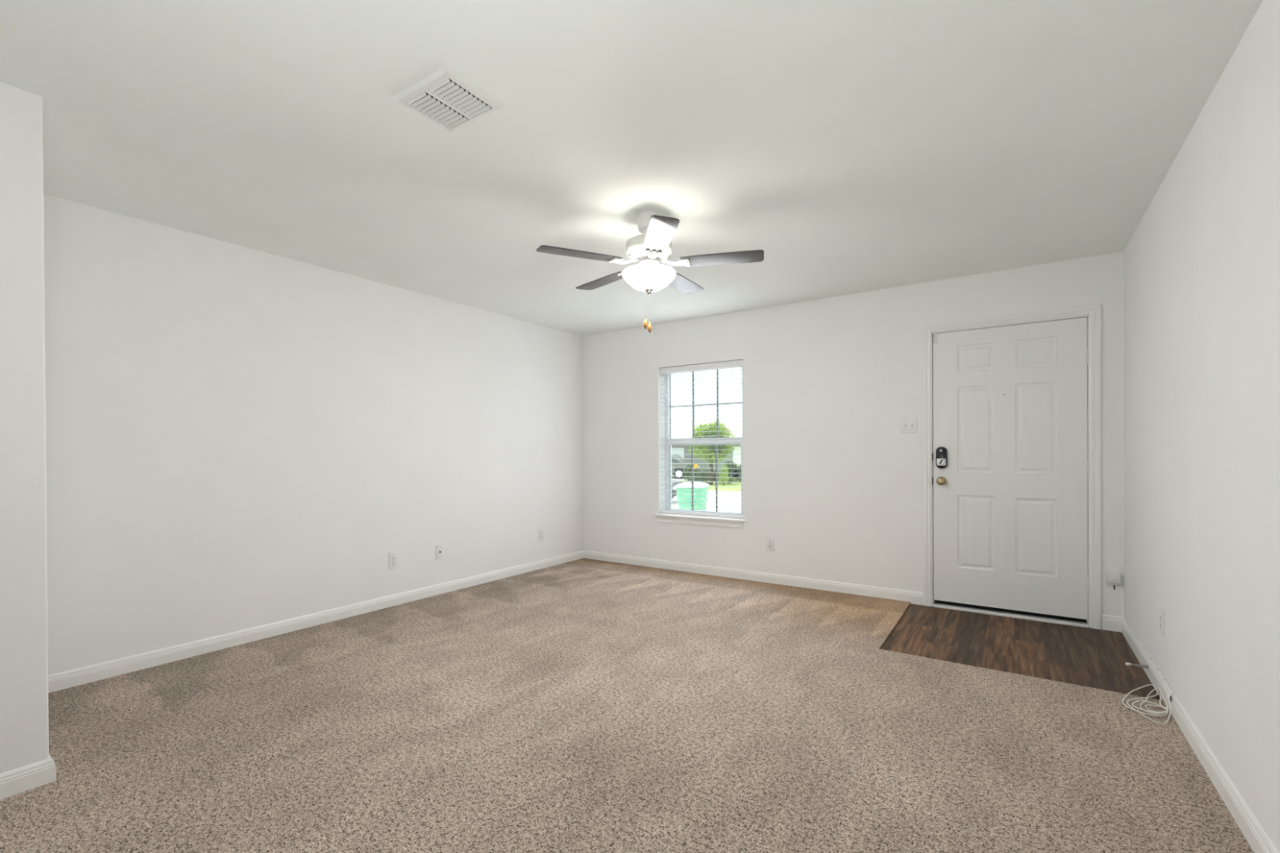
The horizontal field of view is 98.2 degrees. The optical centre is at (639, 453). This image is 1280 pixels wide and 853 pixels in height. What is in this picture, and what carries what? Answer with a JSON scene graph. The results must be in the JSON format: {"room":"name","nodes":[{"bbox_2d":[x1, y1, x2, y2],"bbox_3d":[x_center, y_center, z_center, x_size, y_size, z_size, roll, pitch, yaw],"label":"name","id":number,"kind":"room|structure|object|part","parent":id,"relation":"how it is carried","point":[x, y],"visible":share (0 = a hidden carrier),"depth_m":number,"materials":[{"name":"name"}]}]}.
{"room":"empty living room","nodes":[
{"label":"empty living room","id":0,"kind":"room"},
{"bbox_2d":[0,80,48,773],"bbox_3d":[-3.882,-0.021,0.480,1.264,2.470,4.455,0,0,34],"label":"wall","id":1,"kind":"structure","parent":0,"point":[24,632],"depth_m":1.93,"materials":[{"name":"paint"}]},
{"bbox_2d":[43,193,583,675],"bbox_3d":[-1.893,-0.048,4.389,0.190,2.470,4.250,0,0,34],"label":"wall","id":2,"kind":"structure","parent":0,"point":[238,437],"depth_m":3.50,"materials":[{"name":"paint"}]},
{"bbox_2d":[0,550,583,799],"bbox_3d":[-2.603,1.139,2.190,1.088,0.103,8.705,0,0,34],"label":"baseboard","id":3,"kind":"structure","parent":2,"relation":"attached to","point":[70,678],"depth_m":3.28,"materials":[{"name":"white paint"}]},
{"bbox_2d":[388,551,398,568],"bbox_3d":[-1.879,0.812,4.229,0.009,0.122,0.075,0,0,34],"label":"wall outlet","id":4,"kind":"object","parent":2,"relation":"attached to","point":[393,557],"visible":1,"depth_m":4.22,"materials":[{"name":"white plastic"}]},
{"bbox_2d":[435,543,443,559],"bbox_3d":[-1.647,0.808,4.568,0.016,0.122,0.072,0,0,34],"label":"outlet","id":5,"kind":"object","parent":2,"relation":"attached to","point":[439,548],"visible":1,"depth_m":4.57,"materials":[{"name":"white plastic"}]},
{"bbox_2d":[538,528,544,542],"bbox_3d":[-0.987,0.814,5.552,0.009,0.122,0.075,0,0,34],"label":"wall outlet","id":6,"kind":"object","parent":2,"relation":"attached to","point":[541,532],"visible":1,"depth_m":5.55,"materials":[{"name":"white plastic"}]},
{"bbox_2d":[0,558,1253,852],"bbox_3d":[-1.168,1.182,1.253,4.516,0.030,8.755,0,0,34],"label":"floor","id":7,"kind":"structure","parent":0,"point":[583,705],"depth_m":2.27,"materials":[{"name":"beige carpet"}]},
{"bbox_2d":[1121,617,1173,724],"bbox_3d":[2.612,1.095,2.981,0.179,0.091,1.521,0,0,34],"label":"coiled cable","id":8,"kind":"object","parent":7,"relation":"on","point":[1151,712],"visible":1,"depth_m":2.51,"materials":[{"name":"white plastic"}]},
{"bbox_2d":[0,0,1262,335],"bbox_3d":[-1.712,-1.367,0.454,5.116,0.200,11.255,0,0,34],"label":"ceiling","id":9,"kind":"structure","parent":0,"point":[859,145],"depth_m":2.18,"materials":[{"name":"paint"}]},
{"bbox_2d":[392,65,504,132],"bbox_3d":[-0.691,-1.270,2.009,0.300,0.017,0.252,0,0,33],"label":"ceiling vent","id":10,"kind":"object","parent":9,"relation":"in","point":[445,97],"visible":1,"depth_m":1.99,"materials":[{"name":"white metal"}]},
{"bbox_2d":[536,210,764,333],"bbox_3d":[0.060,-0.967,3.029,1.178,0.639,1.147,0,0,34],"label":"ceiling fan","id":11,"kind":"object","parent":9,"relation":"hanging from","point":[649,250],"visible":1,"depth_m":2.91,"materials":[{"name":"white metal"}]},
{"bbox_3d":[-0.308,-1.022,2.836,0.431,0.006,0.128,0,7,-24],"label":"blade","id":12,"kind":"part","parent":11,"relation":"part of","materials":[{"name":"laminate"}]},
{"bbox_3d":[-0.212,-1.024,3.285,0.128,0.006,0.431,-9,6,-42],"label":"blade","id":13,"kind":"part","parent":11,"relation":"part of","materials":[{"name":"laminate"}]},
{"bbox_3d":[0.029,-0.698,2.957,0.021,0.052,0.021,0,0,34],"label":"pull knob","id":14,"kind":"part","parent":11,"relation":"part of","materials":[{"name":"brown wood"}]},
{"bbox_3d":[0.028,-0.860,2.957,0.001,0.272,0.001,0,0,34],"label":"pull chain","id":15,"kind":"part","parent":11,"relation":"part of","materials":[{"name":"silver metal"}]},
{"bbox_3d":[0.049,-0.935,2.996,0.289,0.095,0.289,0,0,34],"label":"lamp shade","id":16,"kind":"part","parent":11,"relation":"part of","materials":[{"name":"white glass"}]},
{"bbox_3d":[0.051,-0.678,2.955,0.021,0.052,0.021,0,0,34],"label":"pull knob","id":17,"kind":"part","parent":11,"relation":"part of","materials":[{"name":"brown wood"}]},
{"bbox_3d":[0.090,-1.023,2.607,0.128,0.006,0.431,6,0,-6],"label":"blade","id":18,"kind":"part","parent":11,"relation":"part of","materials":[{"name":"laminate"}]},
{"bbox_3d":[0.244,-1.027,3.333,0.128,0.006,0.431,-8,-3,30],"label":"blade","id":19,"kind":"part","parent":11,"relation":"part of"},
{"bbox_3d":[0.431,-1.026,2.914,0.431,0.006,0.128,0,-6,12],"label":"blade","id":20,"kind":"part","parent":11,"relation":"part of","materials":[{"name":"laminate"}]},
{"bbox_2d":[582,251,1124,617],"bbox_3d":[1.299,-0.066,4.913,4.896,2.470,0.190,0,0,34],"label":"wall","id":21,"kind":"structure","parent":0,"point":[831,475],"depth_m":4.64,"materials":[{"name":"paint"}]},
{"bbox_2d":[655,515,742,528],"bbox_3d":[0.547,0.648,5.298,0.930,0.060,0.022,0,0,34],"label":"trim","id":22,"kind":"structure","parent":21,"relation":"attached to","point":[659,518],"depth_m":5.27,"materials":[{"name":"white paint"}]},
{"bbox_2d":[652,512,746,522],"bbox_3d":[0.580,0.606,5.346,0.996,0.024,0.159,0,0,34],"label":"window sill","id":23,"kind":"structure","parent":21,"relation":"attached to","point":[696,517],"depth_m":5.27,"materials":[{"name":"white paint"}]},
{"bbox_2d":[665,367,743,515],"bbox_3d":[0.651,-0.136,5.423,0.905,1.457,0.069,0,0,34],"label":"window","id":24,"kind":"structure","parent":21,"relation":"in","point":[694,441],"depth_m":5.49,"materials":[{"name":"white plastic"}]},
{"bbox_2d":[659,360,743,518],"bbox_3d":[0.586,-0.134,5.326,0.897,1.451,0.060,0,0,34],"label":"window blind","id":25,"kind":"object","parent":24,"relation":"attached to","point":[737,363],"visible":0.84,"depth_m":5.30,"materials":[{"name":"white plastic"}]},
{"bbox_3d":[0.317,-0.118,5.515,0.001,1.369,0.048,0,0,34],"label":"ladder cord","id":26,"kind":"part","parent":25,"relation":"part of","materials":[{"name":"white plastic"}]},
{"bbox_3d":[0.593,0.579,5.335,0.897,0.026,0.048,0,0,34],"label":"rail","id":27,"kind":"part","parent":25,"relation":"part of","materials":[{"name":"white plastic"}]},
{"bbox_3d":[0.862,-0.119,5.148,0.001,1.369,0.048,0,0,34],"label":"ladder cord","id":28,"kind":"part","parent":25,"relation":"part of","materials":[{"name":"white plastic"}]},
{"bbox_3d":[0.641,-0.457,5.435,0.807,0.724,0.022,0,0,34],"label":"sash","id":29,"kind":"part","parent":24,"relation":"part of","materials":[{"name":"white plastic"}]},
{"bbox_3d":[0.629,0.207,5.417,0.815,0.726,0.022,0,0,34],"label":"sash","id":30,"kind":"part","parent":24,"relation":"part of","materials":[{"name":"white plastic"}]},
{"bbox_2d":[732,471,738,476],"bbox_3d":[0.898,0.188,5.223,0.064,0.060,0.002,0,0,34],"label":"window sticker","id":31,"kind":"object","parent":24,"relation":"attached to","point":[733,474],"visible":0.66,"depth_m":5.22,"materials":[{"name":"black"}]},
{"bbox_2d":[583,550,923,605],"bbox_3d":[0.767,1.109,5.158,3.358,0.103,0.014,0,0,34],"label":"baseboard","id":32,"kind":"structure","parent":21,"relation":"attached to","point":[914,597],"depth_m":4.90,"materials":[{"name":"white paint"}]},
{"bbox_2d":[765,537,774,551],"bbox_3d":[1.150,0.800,4.900,0.075,0.122,0.009,0,0,34],"label":"wall outlet","id":33,"kind":"object","parent":21,"relation":"attached to","point":[770,542],"visible":1,"depth_m":4.90,"materials":[{"name":"white plastic"}]},
{"bbox_2d":[900,417,917,433],"bbox_3d":[2.066,-0.220,4.266,0.118,0.116,0.024,0,0,34],"label":"light switch","id":34,"kind":"object","parent":21,"relation":"attached to","point":[907,424],"visible":1,"depth_m":4.27,"materials":[{"name":"white plastic"}]},
{"bbox_2d":[932,316,1089,622],"bbox_3d":[2.590,0.110,3.920,0.938,2.032,0.108,0,0,34],"label":"door","id":35,"kind":"structure","parent":21,"relation":"in","point":[1011,464],"depth_m":3.91,"materials":[{"name":"paint"}]},
{"bbox_2d":[930,334,937,342],"bbox_3d":[2.210,-0.866,4.173,0.047,0.063,0.016,0,0,34],"label":"sensor","id":36,"kind":"object","parent":35,"relation":"attached to","point":[935,336],"visible":1,"depth_m":4.17,"materials":[{"name":"white plastic"}]},
{"bbox_3d":[2.247,0.060,4.135,0.060,0.054,0.003,0,0,34],"label":"thumb turn plate","id":37,"kind":"part","parent":35,"relation":"part of","materials":[{"name":"silver metal"}]},
{"bbox_3d":[2.242,0.203,4.130,0.066,0.066,0.066,0,0,34],"label":"knob","id":38,"kind":"part","parent":35,"relation":"part of","materials":[{"name":"gold metal"}]},
{"bbox_2d":[933,601,1088,627],"bbox_3d":[2.641,1.137,4.004,0.917,0.025,0.212,0,0,34],"label":"threshold","id":39,"kind":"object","parent":21,"relation":"attached to","point":[935,605],"depth_m":3.90,"materials":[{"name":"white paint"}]},
{"bbox_2d":[922,304,1101,629],"bbox_3d":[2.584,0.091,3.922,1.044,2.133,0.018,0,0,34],"label":"trim","id":40,"kind":"structure","parent":21,"relation":"attached to","point":[1094,312],"depth_m":3.66,"materials":[{"name":"white paint"}]},
{"bbox_2d":[1101,614,1123,632],"bbox_3d":[3.072,1.105,3.603,0.113,0.103,0.014,0,0,34],"label":"baseboard","id":41,"kind":"structure","parent":21,"relation":"attached to","point":[1110,623],"depth_m":3.60,"materials":[{"name":"white paint"}]},
{"bbox_2d":[1106,567,1120,586],"bbox_3d":[3.075,0.799,3.602,0.075,0.122,0.009,0,0,34],"label":"wall outlet","id":42,"kind":"object","parent":21,"relation":"attached to","point":[1108,569],"visible":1,"depth_m":3.60,"materials":[{"name":"white plastic"}]},
{"bbox_2d":[1106,571,1120,589],"bbox_3d":[3.063,0.821,3.586,0.064,0.114,0.031,0,0,34],"label":"power adapter","id":43,"kind":"object","parent":42,"relation":"attached to","point":[1112,577],"visible":1,"depth_m":3.58,"materials":[{"name":"white plastic"}]},
{"bbox_2d":[1124,0,1279,852],"bbox_3d":[0.709,-0.040,-0.168,0.190,2.470,8.895,0,0,34],"label":"wall","id":44,"kind":"structure","parent":0,"point":[1202,263],"depth_m":1.94,"materials":[{"name":"paint"}]},
{"bbox_2d":[1125,662,1148,669],"bbox_3d":[2.578,1.098,2.873,0.106,0.031,0.022,0,0,4],"label":"door stop","id":45,"kind":"object","parent":44,"relation":"attached to","point":[1126,664],"visible":1,"depth_m":2.87,"materials":[{"name":"silver metal"}]},
{"bbox_2d":[1160,608,1164,637],"bbox_3d":[2.487,0.804,2.643,0.009,0.122,0.075,0,0,34],"label":"wall outlet","id":46,"kind":"object","parent":44,"relation":"attached to","point":[1162,611],"visible":1,"depth_m":2.63,"materials":[{"name":"white plastic"}]},
{"bbox_2d":[1121,617,1278,852],"bbox_3d":[0.683,1.133,-0.027,0.014,0.103,8.705,0,0,34],"label":"baseboard","id":47,"kind":"structure","parent":44,"relation":"attached to","point":[1255,836],"depth_m":1.98,"materials":[{"name":"white paint"}]},
{"label":"outside","id":48,"kind":"structure","parent":0,"visible":0},
{"bbox_2d":[671,476,741,491],"bbox_3d":[20.657,1.627,48.502,120.000,0.210,56.500,0,0,34],"label":"lawn","id":49,"kind":"structure","parent":48,"point":[737,486],"depth_m":28.37,"materials":[{"name":"green plant"}]},
{"bbox_2d":[684,463,703,482],"bbox_3d":[2.868,1.119,29.765,1.108,1.222,0.823,0,0,34],"label":"shrub","id":50,"kind":"object","parent":49,"relation":"on","point":[689,468],"visible":0.73,"depth_m":29.73,"materials":[{"name":"green plant"}]},
{"bbox_2d":[671,417,742,477],"bbox_3d":[5.289,-0.598,43.564,17.400,4.450,10.220,0,0,14],"label":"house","id":51,"kind":"structure","parent":49,"relation":"on","point":[736,425],"depth_m":39.78,"materials":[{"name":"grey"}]},
{"bbox_3d":[7.651,0.539,38.344,2.400,2.100,0.060,0,0,14],"label":"garage door","id":52,"kind":"part","parent":51,"relation":"part of","materials":[{"name":"white"}]},
{"bbox_2d":[684,468,734,484],"bbox_3d":[3.831,1.296,31.169,3.136,1.031,1.111,0,0,24],"label":"shrub","id":53,"kind":"object","parent":49,"relation":"on","point":[705,479],"visible":0.34,"depth_m":30.96,"materials":[{"name":"green plant"}]},
{"bbox_2d":[687,420,735,484],"bbox_3d":[3.807,-0.028,29.935,2.876,3.559,2.018,0,0,34],"label":"tree","id":54,"kind":"object","parent":49,"relation":"on","point":[711,427],"visible":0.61,"depth_m":29.58,"materials":[{"name":"green plant"}]},
{"bbox_2d":[717,464,728,485],"bbox_3d":[4.491,1.157,29.793,0.630,1.179,0.665,0,0,-29],"label":"shrub","id":55,"kind":"object","parent":49,"relation":"on","point":[723,478],"visible":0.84,"depth_m":29.70,"materials":[{"name":"green plant"}]},
{"bbox_2d":[724,461,741,482],"bbox_3d":[5.716,1.068,32.298,1.928,1.364,1.297,0,0,34],"label":"shrub","id":56,"kind":"object","parent":49,"relation":"on","point":[728,464],"visible":0.34,"depth_m":32.31,"materials":[{"name":"green plant"}]},
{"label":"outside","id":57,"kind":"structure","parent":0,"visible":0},
{"bbox_2d":[671,490,741,512],"bbox_3d":[-0.255,1.870,17.499,100.000,0.200,18.295,0,0,34],"label":"driveway","id":58,"kind":"structure","parent":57,"point":[721,492],"depth_m":19.97,"materials":[{"name":"concrete"}]},
{"bbox_2d":[671,480,683,499],"bbox_3d":[-0.237,1.164,20.375,3.526,1.186,1.451,0,0,22],"label":"parked car","id":59,"kind":"object","parent":58,"relation":"on","point":[673,482],"visible":0.1,"depth_m":19.44,"materials":[{"name":"grey paint"}]},
{"bbox_2d":[675,481,709,511],"bbox_3d":[1.215,1.217,12.723,0.689,1.135,0.845,0,0,17],"label":"wheelie bin","id":60,"kind":"object","parent":58,"relation":"on","point":[681,488],"visible":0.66,"depth_m":12.38,"materials":[{"name":"green plastic"}]},
{"bbox_3d":[1.204,0.702,12.691,0.689,0.105,0.784,0,0,17],"label":"bin lid","id":61,"kind":"part","parent":60,"relation":"part of","materials":[{"name":"green"}]},
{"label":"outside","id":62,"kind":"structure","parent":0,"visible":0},
{"bbox_2d":[671,477,688,480],"bbox_3d":[-1.604,1.737,35.172,7.000,0.120,9.500,0,0,34],"label":"street","id":63,"kind":"structure","parent":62,"point":[673,478],"depth_m":35.85,"materials":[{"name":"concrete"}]},
{"bbox_2d":[671,454,699,479],"bbox_3d":[1.482,0.850,37.851,4.882,1.642,2.009,0,0,20],"label":"parked car","id":64,"kind":"object","parent":63,"relation":"on","point":[675,458],"visible":0.28,"depth_m":36.53,"materials":[{"name":"grey paint"}]}
]}

